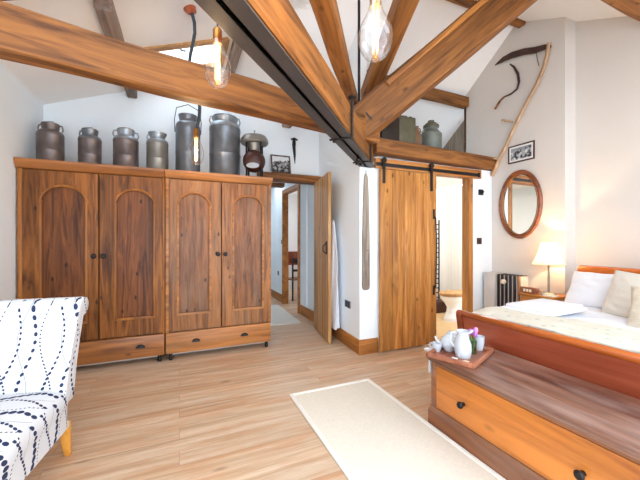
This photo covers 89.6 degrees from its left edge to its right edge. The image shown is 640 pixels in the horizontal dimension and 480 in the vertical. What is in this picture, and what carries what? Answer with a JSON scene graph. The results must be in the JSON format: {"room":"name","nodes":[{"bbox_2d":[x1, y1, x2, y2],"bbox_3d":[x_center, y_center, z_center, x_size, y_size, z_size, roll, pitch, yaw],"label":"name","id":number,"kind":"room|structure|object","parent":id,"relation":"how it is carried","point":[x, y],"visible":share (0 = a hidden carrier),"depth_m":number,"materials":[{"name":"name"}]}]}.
{"room":"bedroom","nodes":[
{"label":"bedroom","id":0,"kind":"room"},
{"bbox_2d":[0,62,43,299],"bbox_3d":[-1.964,-0.175,0.861,0.150,2.950,6.150,0,0,-24],"label":"wall","id":1,"kind":"structure","parent":0,"point":[21,112],"depth_m":2.87,"materials":[{"name":"white paint"}]},
{"bbox_2d":[0,1,379,144],"bbox_3d":[-0.780,-1.119,2.384,3.311,0.263,0.146,0,0,-35],"label":"tie beam","id":2,"kind":"structure","parent":1,"relation":"attached to","point":[28,37],"depth_m":2.05,"materials":[{"name":"brown wood"}]},
{"bbox_2d":[44,90,318,184],"bbox_3d":[-1.564,-0.525,4.293,3.330,3.650,0.120,0,0,-24],"label":"wall","id":3,"kind":"structure","parent":0,"point":[106,113],"depth_m":4.02,"materials":[{"name":"white paint"}]},
{"bbox_2d":[257,172,320,184],"bbox_3d":[-0.446,-0.895,4.694,0.940,0.102,0.223,0,0,-24],"label":"trim","id":4,"kind":"structure","parent":3,"relation":"attached to","point":[277,177],"depth_m":4.62,"materials":[{"name":"brown wood"}]},
{"bbox_2d":[271,154,290,173],"bbox_3d":[-0.558,-1.079,4.588,0.285,0.267,0.068,0,0,-24],"label":"framed photo","id":5,"kind":"object","parent":4,"relation":"on","point":[279,163],"visible":1,"depth_m":4.58},
{"bbox_2d":[291,137,297,161],"bbox_3d":[-0.381,-1.310,4.729,0.110,0.383,0.060,0,0,-24],"label":"tool","id":6,"kind":"object","parent":3,"relation":"attached to","point":[294,139],"visible":1,"depth_m":4.72,"materials":[{"name":"black metal"}]},
{"bbox_2d":[24,289,456,479],"bbox_3d":[0.237,1.338,3.705,6.600,0.084,9.800,0,0,-24],"label":"floor","id":7,"kind":"structure","parent":0,"point":[229,413],"depth_m":2.50,"materials":[{"name":"brown wood"}]},
{"bbox_2d":[0,297,88,479],"bbox_3d":[-1.692,0.828,1.587,0.662,0.944,0.860,0,0,-16],"label":"slipper chair","id":8,"kind":"object","parent":7,"relation":"on","point":[40,337],"visible":1,"depth_m":1.80,"materials":[{"name":"fabric"}]},
{"bbox_2d":[13,157,164,366],"bbox_3d":[-2.327,0.275,3.431,1.232,2.050,0.608,0,0,-24],"label":"wardrobe","id":9,"kind":"object","parent":7,"relation":"on","point":[96,232],"visible":0.79,"depth_m":3.21,"materials":[{"name":"brown wood"}]},
{"bbox_2d":[35,121,64,160],"bbox_3d":[-2.715,-0.973,3.244,0.229,0.446,0.229,0,0,-16],"label":"milk churn","id":10,"kind":"object","parent":9,"relation":"on","point":[50,143],"visible":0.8,"depth_m":3.17,"materials":[{"name":"grey metal"}]},
{"bbox_2d":[77,127,101,163],"bbox_3d":[-2.414,-0.966,3.377,0.215,0.431,0.210,0,0,-8],"label":"milk churn","id":11,"kind":"object","parent":9,"relation":"on","point":[89,143],"visible":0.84,"depth_m":3.30,"materials":[{"name":"grey metal"}]},
{"bbox_2d":[112,127,138,166],"bbox_3d":[-2.113,-0.988,3.507,0.256,0.477,0.248,0,0,-31],"label":"milk churn","id":12,"kind":"object","parent":9,"relation":"on","point":[125,145],"visible":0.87,"depth_m":3.42,"materials":[{"name":"metal"}]},
{"bbox_2d":[146,131,168,168],"bbox_3d":[-1.835,-0.974,3.630,0.237,0.448,0.231,0,0,-4],"label":"milk churn","id":13,"kind":"object","parent":9,"relation":"on","point":[157,147],"visible":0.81,"depth_m":3.54,"materials":[{"name":"metal"}]},
{"bbox_2d":[165,169,272,359],"bbox_3d":[-1.223,0.275,3.914,1.167,2.050,0.608,0,0,-24],"label":"wardrobe","id":14,"kind":"object","parent":7,"relation":"on","point":[218,225],"visible":1,"depth_m":3.65,"materials":[{"name":"brown wood"}]},
{"bbox_2d":[174,104,201,171],"bbox_3d":[-1.556,-1.169,3.795,0.278,0.839,0.278,0,0,5],"label":"milk churn","id":15,"kind":"object","parent":14,"relation":"on","point":[183,129],"visible":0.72,"depth_m":3.68,"materials":[{"name":"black metal"}]},
{"bbox_2d":[209,113,240,174],"bbox_3d":[-1.175,-1.151,3.983,0.381,0.803,0.377,0,0,-17],"label":"milk churn","id":16,"kind":"object","parent":14,"relation":"on","point":[224,130],"visible":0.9,"depth_m":3.83,"materials":[{"name":"metal"}]},
{"bbox_2d":[240,130,267,176],"bbox_3d":[-0.816,-1.058,4.009,0.344,0.616,0.342,0,0,-4],"label":"lantern","id":17,"kind":"object","parent":14,"relation":"on","point":[253,160],"visible":0.88,"depth_m":3.90,"materials":[{"name":"black metal"}]},
{"bbox_2d":[270,304,300,325],"bbox_3d":[-0.956,1.293,5.585,0.840,0.014,1.500,0,0,-21],"label":"rug","id":18,"kind":"object","parent":7,"relation":"on","point":[279,316],"visible":0.49,"depth_m":5.34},
{"bbox_2d":[288,258,296,300],"bbox_3d":[-0.540,0.840,7.130,0.400,0.920,0.400,0,0,-35],"label":"desk chair","id":19,"kind":"object","parent":7,"relation":"on","point":[292,278],"visible":0.32,"depth_m":6.87,"materials":[{"name":"black metal"}]},
{"bbox_2d":[288,251,296,295],"bbox_3d":[-0.387,0.790,7.879,1.100,1.020,0.550,0,0,-24],"label":"desk","id":20,"kind":"object","parent":7,"relation":"on","point":[291,254],"visible":0.05,"depth_m":7.75,"materials":[{"name":"brown wood"}]},
{"bbox_2d":[289,378,505,479],"bbox_3d":[0.727,1.294,1.391,0.775,0.012,3.170,0,0,-23],"label":"rug","id":21,"kind":"object","parent":7,"relation":"on","point":[368,432],"visible":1,"depth_m":2.09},
{"bbox_2d":[436,299,446,312],"bbox_3d":[2.139,1.196,5.845,0.330,0.200,0.250,0,0,-24],"label":"basket","id":22,"kind":"object","parent":7,"relation":"on","point":[441,307],"visible":0.3,"depth_m":5.72,"materials":[{"name":"brown wicker"}]},
{"bbox_2d":[439,290,461,321],"bbox_3d":[2.346,0.890,5.314,0.885,0.820,0.400,0,0,-24],"label":"toilet","id":23,"kind":"object","parent":7,"relation":"on","point":[452,299],"visible":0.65,"depth_m":5.13,"materials":[{"name":"ceramic"}]},
{"bbox_2d":[484,272,527,307],"bbox_3d":[2.393,0.868,4.177,0.230,0.865,0.500,0,0,-24],"label":"radiator","id":24,"kind":"object","parent":7,"relation":"on","point":[500,288],"visible":0.5,"depth_m":4.14,"materials":[{"name":"metal"}]},
{"bbox_2d":[426,346,639,479],"bbox_3d":[1.238,1.050,1.804,0.537,0.500,1.275,0,0,-24],"label":"chest","id":25,"kind":"object","parent":7,"relation":"on","point":[523,419],"visible":0.88,"depth_m":1.67,"materials":[{"name":"brown wood"}]},
{"bbox_2d":[427,346,493,368],"bbox_3d":[0.982,0.783,2.241,0.310,0.032,0.410,0,0,43],"label":"tray","id":26,"kind":"object","parent":25,"relation":"on","point":[477,357],"visible":0.66,"depth_m":2.16,"materials":[{"name":"brown wood"}]},
{"bbox_2d":[429,341,441,351],"bbox_3d":[0.826,0.760,2.294,0.082,0.060,0.068,0,0,8],"label":"cup","id":27,"kind":"object","parent":26,"relation":"on","point":[435,345],"visible":0.94,"depth_m":2.27,"materials":[{"name":"white ceramic"}]},
{"bbox_2d":[434,332,456,351],"bbox_3d":[0.918,0.723,2.304,0.124,0.135,0.156,0,0,-45],"label":"teapot","id":28,"kind":"object","parent":26,"relation":"on","point":[447,346],"visible":0.76,"depth_m":2.27,"materials":[{"name":"white ceramic"}]},
{"bbox_2d":[449,329,473,358],"bbox_3d":[0.961,0.698,2.176,0.119,0.185,0.116,0,0,-24],"label":"milk jug","id":29,"kind":"object","parent":26,"relation":"on","point":[462,346],"visible":1,"depth_m":2.14,"materials":[{"name":"white ceramic"}]},
{"bbox_2d":[469,327,477,350],"bbox_3d":[1.073,0.699,2.244,0.066,0.182,0.061,0,0,-24],"label":"tulip vase","id":30,"kind":"object","parent":26,"relation":"on","point":[474,333],"visible":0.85,"depth_m":2.23,"materials":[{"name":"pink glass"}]},
{"bbox_2d":[475,335,484,350],"bbox_3d":[1.148,0.741,2.321,0.068,0.100,0.082,0,0,15],"label":"cup","id":31,"kind":"object","parent":26,"relation":"on","point":[479,341],"visible":0.86,"depth_m":2.29,"materials":[{"name":"white ceramic"}]},
{"bbox_2d":[519,291,565,300],"bbox_3d":[2.540,0.955,3.631,0.387,0.690,0.380,0,0,-24],"label":"nightstand","id":32,"kind":"object","parent":7,"relation":"on","point":[524,296],"visible":0.11,"depth_m":3.58,"materials":[{"name":"brown wood"}]},
{"bbox_2d":[520,286,538,294],"bbox_3d":[2.397,0.576,3.688,0.064,0.068,0.190,0,0,-18],"label":"alarm clock","id":33,"kind":"object","parent":32,"relation":"on","point":[530,290],"visible":1,"depth_m":3.66,"materials":[{"name":"brown wood"}]},
{"bbox_2d":[532,243,565,294],"bbox_3d":[2.567,0.323,3.615,0.316,0.575,0.316,0,0,-24],"label":"table lamp","id":34,"kind":"object","parent":32,"relation":"on","point":[548,254],"visible":1,"depth_m":3.55,"materials":[{"name":"cream fabric"},{"name":"aged brass"}]},
{"bbox_2d":[542,294,558,296],"bbox_3d":[2.506,0.604,3.506,0.160,0.012,0.160,0,0,-24],"label":"dish","id":35,"kind":"object","parent":32,"relation":"on","point":[546,295],"visible":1,"depth_m":3.47,"materials":[{"name":"white ceramic"}]},
{"bbox_2d":[456,265,639,398],"bbox_3d":[2.291,0.782,2.354,1.817,1.035,1.580,0,0,-24],"label":"sleigh bed","id":36,"kind":"object","parent":7,"relation":"on","point":[612,368],"visible":0.29,"depth_m":2.01,"materials":[{"name":"brown wood"}]},
{"bbox_3d":[2.285,0.890,2.351,1.490,0.380,1.510,0,0,-24],"label":"mattress","id":37,"kind":"object","parent":36,"relation":"on","visible":0},
{"bbox_2d":[557,306,639,331],"bbox_3d":[2.287,0.761,2.345,1.439,0.290,1.597,0,0,-24],"label":"duvet","id":38,"kind":"object","parent":37,"relation":"on","point":[593,314],"visible":0.09,"depth_m":2.59,"materials":[{"name":"white fabric"}]},
{"bbox_2d":[472,307,639,353],"bbox_3d":[1.790,0.727,2.129,0.463,0.315,1.622,0,0,-24],"label":"quilt","id":39,"kind":"object","parent":38,"relation":"on","point":[616,337],"visible":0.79,"depth_m":2.15,"materials":[{"name":"white fabric"}]},
{"bbox_2d":[501,298,587,315],"bbox_3d":[1.916,0.572,2.758,0.600,0.056,0.380,0,0,-26],"label":"folded towel","id":40,"kind":"object","parent":39,"relation":"on","point":[541,306],"visible":0.82,"depth_m":2.67,"materials":[{"name":"white fabric"}]},
{"bbox_2d":[564,271,613,308],"bbox_3d":[2.656,0.485,3.015,0.250,0.337,0.608,0,0,-21],"label":"pillow","id":41,"kind":"object","parent":38,"relation":"on","point":[590,289],"visible":0.53,"depth_m":3.06,"materials":[{"name":"white fabric"}]},
{"bbox_2d":[600,270,639,317],"bbox_3d":[2.608,0.470,2.623,0.234,0.411,0.472,0,0,-16],"label":"cushion","id":42,"kind":"object","parent":38,"relation":"on","point":[617,302],"visible":0.73,"depth_m":2.70,"materials":[{"name":"beige fabric"}]},
{"bbox_2d":[627,286,639,327],"bbox_3d":[2.458,0.500,2.263,0.216,0.328,0.447,0,0,-32],"label":"cushion","id":43,"kind":"object","parent":38,"relation":"on","point":[634,315],"visible":0.97,"depth_m":2.39,"materials":[{"name":"fabric"}]},
{"bbox_2d":[271,183,307,307],"bbox_3d":[-0.689,0.050,6.547,0.080,2.500,2.450,0,0,-24],"label":"wall","id":44,"kind":"structure","parent":0,"point":[276,193],"depth_m":6.71,"materials":[{"name":"white paint"}]},
{"bbox_2d":[271,289,281,301],"bbox_3d":[-0.963,1.215,7.093,0.018,0.170,1.030,0,0,-24],"label":"baseboard","id":45,"kind":"structure","parent":44,"relation":"attached to","point":[274,294],"depth_m":7.04,"materials":[{"name":"brown wood"}]},
{"bbox_2d":[282,184,299,313],"bbox_3d":[-0.523,0.145,6.150,0.115,2.310,1.030,0,0,-24],"label":"door frame","id":46,"kind":"structure","parent":44,"relation":"in","point":[296,187],"depth_m":6.53,"materials":[{"name":"brown wood"}]},
{"bbox_2d":[300,304,313,321],"bbox_3d":[-0.192,1.215,5.329,0.018,0.170,0.720,0,0,-24],"label":"baseboard","id":47,"kind":"structure","parent":44,"relation":"attached to","point":[308,313],"depth_m":5.34,"materials":[{"name":"brown wood"}]},
{"bbox_2d":[288,194,296,289],"bbox_3d":[-0.185,0.050,8.704,2.570,2.500,0.100,0,0,-24],"label":"wall","id":48,"kind":"structure","parent":0,"point":[292,198],"depth_m":8.42,"materials":[{"name":"white paint"}]},
{"bbox_2d":[0,0,626,147],"bbox_3d":[0.645,-1.817,2.246,6.251,2.185,6.600,0,0,-24],"label":"ceiling","id":49,"kind":"structure","parent":0,"point":[143,23],"depth_m":3.53,"materials":[{"name":"paint"}]},
{"bbox_2d":[93,0,136,98],"bbox_3d":[-1.947,-1.776,3.154,0.123,0.119,1.620,0,0,-24],"label":"purlin","id":50,"kind":"object","parent":49,"relation":"attached to","point":[105,10],"visible":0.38,"depth_m":2.55,"materials":[{"name":"brown wood"}]},
{"bbox_2d":[143,37,229,69],"bbox_3d":[-1.595,-2.082,3.701,0.980,0.512,0.840,0,0,-24],"label":"window","id":51,"kind":"structure","parent":49,"relation":"attached to","point":[225,41],"depth_m":3.43,"materials":[{"name":"brown wood"}]},
{"bbox_2d":[183,4,201,162],"bbox_3d":[-1.121,-1.372,2.862,0.175,1.411,0.135,0,0,6],"label":"pendant bulb","id":52,"kind":"object","parent":49,"relation":"hanging from","point":[190,9],"visible":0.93,"depth_m":2.85,"materials":[{"name":"clear glass"}]},
{"bbox_2d":[204,24,230,88],"bbox_3d":[-0.477,-1.397,1.500,0.122,1.378,0.122,0,0,-24],"label":"pendant bulb","id":53,"kind":"object","parent":49,"relation":"hanging from","point":[217,32],"visible":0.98,"depth_m":1.49,"materials":[{"name":"clear glass"}]},
{"bbox_2d":[225,40,242,72],"bbox_3d":[-1.009,-2.184,3.810,0.111,0.133,1.190,0,0,-24],"label":"ridge beam","id":54,"kind":"structure","parent":49,"relation":"attached to","point":[236,50],"depth_m":3.77,"materials":[{"name":"brown wood"}]},
{"bbox_2d":[358,0,392,62],"bbox_3d":[0.215,-1.447,1.250,0.132,1.505,0.132,0,0,-24],"label":"pendant bulb","id":55,"kind":"object","parent":49,"relation":"hanging from","point":[375,5],"visible":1,"depth_m":1.24,"materials":[{"name":"clear glass"}]},
{"bbox_2d":[386,75,468,108],"bbox_3d":[1.353,-2.092,4.508,1.890,0.157,0.123,1,0,-24],"label":"purlin","id":56,"kind":"object","parent":49,"relation":"attached to","point":[435,95],"visible":0.41,"depth_m":4.68,"materials":[{"name":"brown wood"}]},
{"bbox_2d":[353,0,536,139],"bbox_3d":[1.137,-1.751,3.113,2.008,1.672,0.212,0,0,11],"label":"rafter","id":57,"kind":"object","parent":49,"relation":"attached to","point":[479,24],"visible":0.88,"depth_m":3.05,"materials":[{"name":"brown wood"}]},
{"bbox_2d":[309,0,357,105],"bbox_3d":[0.164,-1.432,2.575,0.128,0.226,1.695,0,0,12],"label":"brace","id":58,"kind":"object","parent":57,"relation":"attached to","point":[326,12],"visible":0.91,"depth_m":2.20,"materials":[{"name":"brown wood"}]},
{"bbox_2d":[446,0,525,28],"bbox_3d":[1.747,-2.747,3.732,1.790,0.080,0.111,0,0,-24],"label":"ridge beam","id":59,"kind":"structure","parent":49,"relation":"attached to","point":[518,23],"depth_m":3.72,"materials":[{"name":"brown wood"}]},
{"bbox_2d":[601,0,639,21],"bbox_3d":[2.066,-2.141,2.516,2.600,0.229,0.172,0,0,-24],"label":"purlin","id":60,"kind":"object","parent":49,"relation":"attached to","point":[631,8],"visible":1,"depth_m":2.80,"materials":[{"name":"brown wood"}]},
{"bbox_2d":[308,24,373,339],"bbox_3d":[0.157,-0.675,4.548,0.190,3.950,1.890,0,0,-24],"label":"wall","id":61,"kind":"structure","parent":0,"point":[347,178],"depth_m":3.87,"materials":[{"name":"white paint"}]},
{"bbox_2d":[194,0,374,167],"bbox_3d":[-0.175,-0.972,1.592,0.220,0.396,4.480,0,0,19],"label":"steel beam","id":62,"kind":"structure","parent":61,"relation":"attached to","point":[237,18],"depth_m":1.52,"materials":[{"name":"black metal"}]},
{"bbox_2d":[246,0,372,161],"bbox_3d":[-0.198,-0.995,1.573,0.167,0.242,4.430,0,0,19],"label":"diagonal beam","id":63,"kind":"structure","parent":62,"relation":"on","point":[280,17],"depth_m":1.69,"materials":[{"name":"brown wood"}]},
{"bbox_2d":[358,0,359,101],"bbox_3d":[0.394,-1.775,3.250,0.026,1.350,0.026,0,0,-1],"label":"rod","id":64,"kind":"object","parent":63,"relation":"attached to","point":[358,0],"visible":0.47,"depth_m":3.24,"materials":[{"name":"black metal"}]},
{"bbox_2d":[314,172,330,343],"bbox_3d":[0.015,0.220,4.423,0.113,2.140,0.864,0,0,-12],"label":"plank door","id":65,"kind":"structure","parent":61,"relation":"in","point":[322,187],"depth_m":4.30,"materials":[{"name":"brown wood"}]},
{"bbox_2d":[331,221,339,329],"bbox_3d":[0.160,0.430,4.184,0.132,1.360,0.460,0,0,-13],"label":"robe","id":66,"kind":"object","parent":65,"relation":"hanging from","point":[335,321],"visible":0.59,"depth_m":4.05,"materials":[{"name":"white fabric"}]},
{"bbox_2d":[331,327,359,353],"bbox_3d":[0.238,1.215,4.218,0.019,0.170,1.261,0,0,-20],"label":"baseboard","id":67,"kind":"structure","parent":61,"relation":"attached to","point":[350,341],"depth_m":3.95,"materials":[{"name":"brown wood"}]},
{"bbox_2d":[345,300,350,308],"bbox_3d":[0.335,0.781,3.930,0.015,0.086,0.150,0,0,-20],"label":"wall socket","id":68,"kind":"object","parent":61,"relation":"attached to","point":[347,303],"visible":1,"depth_m":3.90,"materials":[{"name":"black paint"}]},
{"bbox_2d":[362,174,369,289],"bbox_3d":[0.524,-0.113,3.658,0.096,1.362,0.028,0,0,-24],"label":"board","id":69,"kind":"object","parent":61,"relation":"attached to","point":[365,221],"visible":1,"depth_m":3.65,"materials":[{"name":"grey wood"}]},
{"bbox_2d":[361,0,419,98],"bbox_3d":[0.615,-1.779,3.060,0.169,0.384,1.354,0,0,-5],"label":"brace","id":70,"kind":"object","parent":61,"relation":"attached to","point":[400,13],"visible":0.87,"depth_m":2.84,"materials":[{"name":"brown wood"}]},
{"bbox_2d":[375,155,461,188],"bbox_3d":[1.307,-1.020,5.127,2.500,0.100,1.750,0,0,-24],"label":"floor","id":71,"kind":"structure","parent":0,"point":[441,182],"depth_m":5.34,"materials":[{"name":"paint"}]},
{"bbox_2d":[380,117,398,140],"bbox_3d":[0.811,-1.301,3.955,0.260,0.458,0.200,0,0,-24],"label":"metal box","id":72,"kind":"object","parent":71,"relation":"on","point":[391,131],"visible":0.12,"depth_m":3.87,"materials":[{"name":"metal"}]},
{"bbox_2d":[399,115,415,143],"bbox_3d":[1.060,-1.321,4.064,0.250,0.498,0.160,0,0,-15],"label":"can","id":73,"kind":"object","parent":71,"relation":"on","point":[407,125],"visible":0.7,"depth_m":3.99,"materials":[{"name":"green metal"}]},
{"bbox_2d":[416,126,421,144],"bbox_3d":[1.245,-1.264,4.145,0.134,0.385,0.128,0,0,-24],"label":"jug","id":74,"kind":"object","parent":71,"relation":"on","point":[418,133],"visible":0.48,"depth_m":4.09,"materials":[{"name":"brown ceramic"}]},
{"bbox_2d":[421,120,441,147],"bbox_3d":[1.462,-1.322,4.240,0.274,0.500,0.273,0,0,22],"label":"milk churn","id":75,"kind":"object","parent":71,"relation":"on","point":[431,136],"visible":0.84,"depth_m":4.14,"materials":[{"name":"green metal"}]},
{"bbox_2d":[372,157,491,351],"bbox_3d":[1.537,0.170,4.175,2.040,2.260,0.100,0,0,-24],"label":"wall","id":76,"kind":"structure","parent":0,"point":[482,204],"depth_m":4.38,"materials":[{"name":"white paint"}]},
{"bbox_2d":[358,337,377,355],"bbox_3d":[0.555,1.215,3.679,0.258,0.170,0.018,0,0,-24],"label":"baseboard","id":77,"kind":"structure","parent":76,"relation":"attached to","point":[365,346],"depth_m":3.67,"materials":[{"name":"brown wood"}]},
{"bbox_2d":[379,157,436,351],"bbox_3d":[1.070,0.167,3.833,0.826,2.227,0.078,0,0,-24],"label":"sliding door","id":78,"kind":"structure","parent":76,"relation":"in","point":[407,200],"depth_m":3.82,"materials":[{"name":"brown wood"}]},
{"bbox_2d":[374,158,480,178],"bbox_3d":[1.405,-0.887,4.040,1.690,0.115,0.038,0,0,-24],"label":"board","id":79,"kind":"object","parent":76,"relation":"attached to","point":[391,161],"visible":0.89,"depth_m":3.97,"materials":[{"name":"brown wood"}]},
{"bbox_2d":[376,162,479,176],"bbox_3d":[1.394,-0.870,4.002,1.640,0.060,0.032,0,0,-24],"label":"sliding rail","id":80,"kind":"object","parent":79,"relation":"attached to","point":[377,163],"visible":0.92,"depth_m":3.95,"materials":[{"name":"black metal"}]},
{"bbox_2d":[373,138,496,170],"bbox_3d":[1.501,-1.062,4.083,1.980,0.171,0.165,0,0,-25],"label":"beam","id":81,"kind":"structure","parent":76,"relation":"on","point":[390,148],"depth_m":3.95,"materials":[{"name":"brown wood"}]},
{"bbox_2d":[436,175,472,311],"bbox_3d":[1.614,0.223,4.204,0.925,2.155,0.117,0,0,-24],"label":"door frame","id":82,"kind":"structure","parent":76,"relation":"in","point":[467,183],"depth_m":4.33,"materials":[{"name":"brown wood"}]},
{"bbox_2d":[477,238,481,243],"bbox_3d":[2.173,0.014,4.386,0.086,0.086,0.018,0,0,-24],"label":"light switch","id":83,"kind":"object","parent":76,"relation":"attached to","point":[479,240],"visible":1,"depth_m":4.38,"materials":[{"name":"black metal"}]},
{"bbox_2d":[478,189,483,194],"bbox_3d":[2.200,-0.650,4.373,0.070,0.075,0.063,0,0,-24],"label":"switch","id":84,"kind":"object","parent":76,"relation":"attached to","point":[480,191],"visible":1,"depth_m":4.37,"materials":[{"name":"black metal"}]},
{"bbox_2d":[436,188,445,298],"bbox_3d":[1.221,0.150,5.761,2.850,2.300,0.080,0,0,-24],"label":"wall","id":85,"kind":"structure","parent":0,"point":[440,193],"depth_m":6.22,"materials":[{"name":"white paint"}]},
{"bbox_2d":[436,220,439,298],"bbox_3d":[2.111,0.458,6.060,0.308,1.676,0.084,0,0,-24],"label":"towel radiator","id":86,"kind":"object","parent":85,"relation":"attached to","point":[438,224],"visible":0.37,"depth_m":6.08,"materials":[{"name":"black metal"}]},
{"bbox_2d":[443,121,463,151],"bbox_3d":[2.226,-1.700,5.720,0.060,1.400,1.500,0,0,-24],"label":"wall","id":87,"kind":"structure","parent":0,"point":[456,142],"depth_m":5.43,"materials":[{"name":"grey wood"}]},
{"bbox_2d":[446,186,461,289],"bbox_3d":[2.792,0.150,5.564,0.088,2.300,1.562,0,0,-24],"label":"wall","id":88,"kind":"structure","parent":0,"point":[453,194],"depth_m":6.06,"materials":[{"name":"white paint"}]},
{"bbox_2d":[465,17,575,294],"bbox_3d":[2.586,-0.800,4.322,0.200,4.200,1.390,0,0,-24],"label":"wall","id":89,"kind":"structure","parent":0,"point":[549,118],"depth_m":3.92,"materials":[{"name":"white paint"}]},
{"bbox_2d":[464,108,465,151],"bbox_3d":[2.244,-1.615,4.931,0.060,1.090,0.040,0,0,-24],"label":"trim","id":90,"kind":"structure","parent":89,"relation":"attached to","point":[464,108],"depth_m":4.93,"materials":[{"name":"brown wood"}]},
{"bbox_2d":[494,63,519,108],"bbox_3d":[2.471,-2.049,4.260,0.034,0.524,0.370,0,0,-24],"label":"sickle","id":91,"kind":"object","parent":89,"relation":"attached to","point":[513,66],"visible":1,"depth_m":4.16,"materials":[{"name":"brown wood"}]},
{"bbox_2d":[490,42,550,175],"bbox_3d":[2.519,-1.663,4.109,0.076,1.573,0.792,0,0,-24],"label":"scythe","id":92,"kind":"object","parent":89,"relation":"attached to","point":[532,50],"visible":0.95,"depth_m":4.05,"materials":[{"name":"brown wood"}]},
{"bbox_2d":[499,170,542,238],"bbox_3d":[2.545,-0.455,4.107,0.046,0.878,0.572,0,0,-24],"label":"oval mirror","id":93,"kind":"object","parent":89,"relation":"attached to","point":[521,197],"visible":1,"depth_m":4.09,"materials":[{"name":"brown wood"}]},
{"bbox_2d":[508,140,534,163],"bbox_3d":[2.561,-1.113,4.104,0.016,0.225,0.345,0,0,-24],"label":"framed print","id":94,"kind":"object","parent":89,"relation":"attached to","point":[525,151],"visible":1,"depth_m":4.09},
{"bbox_2d":[576,16,639,270],"bbox_3d":[3.746,-0.700,2.041,0.100,4.000,3.740,0,0,-24],"label":"wall","id":95,"kind":"structure","parent":0,"point":[608,49],"depth_m":3.44,"materials":[{"name":"white paint"}]},
{"bbox_3d":[-1.968,0.050,5.753,0.100,2.500,2.880,0,0,-24],"label":"wall","id":96,"kind":"structure","parent":0,"visible":0},
{"bbox_2d":[271,182,284,187],"bbox_3d":[-1.033,-0.902,4.950,0.970,0.130,0.164,0,0,-24],"label":"beam","id":97,"kind":"structure","parent":96,"relation":"attached to","point":[274,184],"depth_m":5.05,"materials":[{"name":"brown wood"}]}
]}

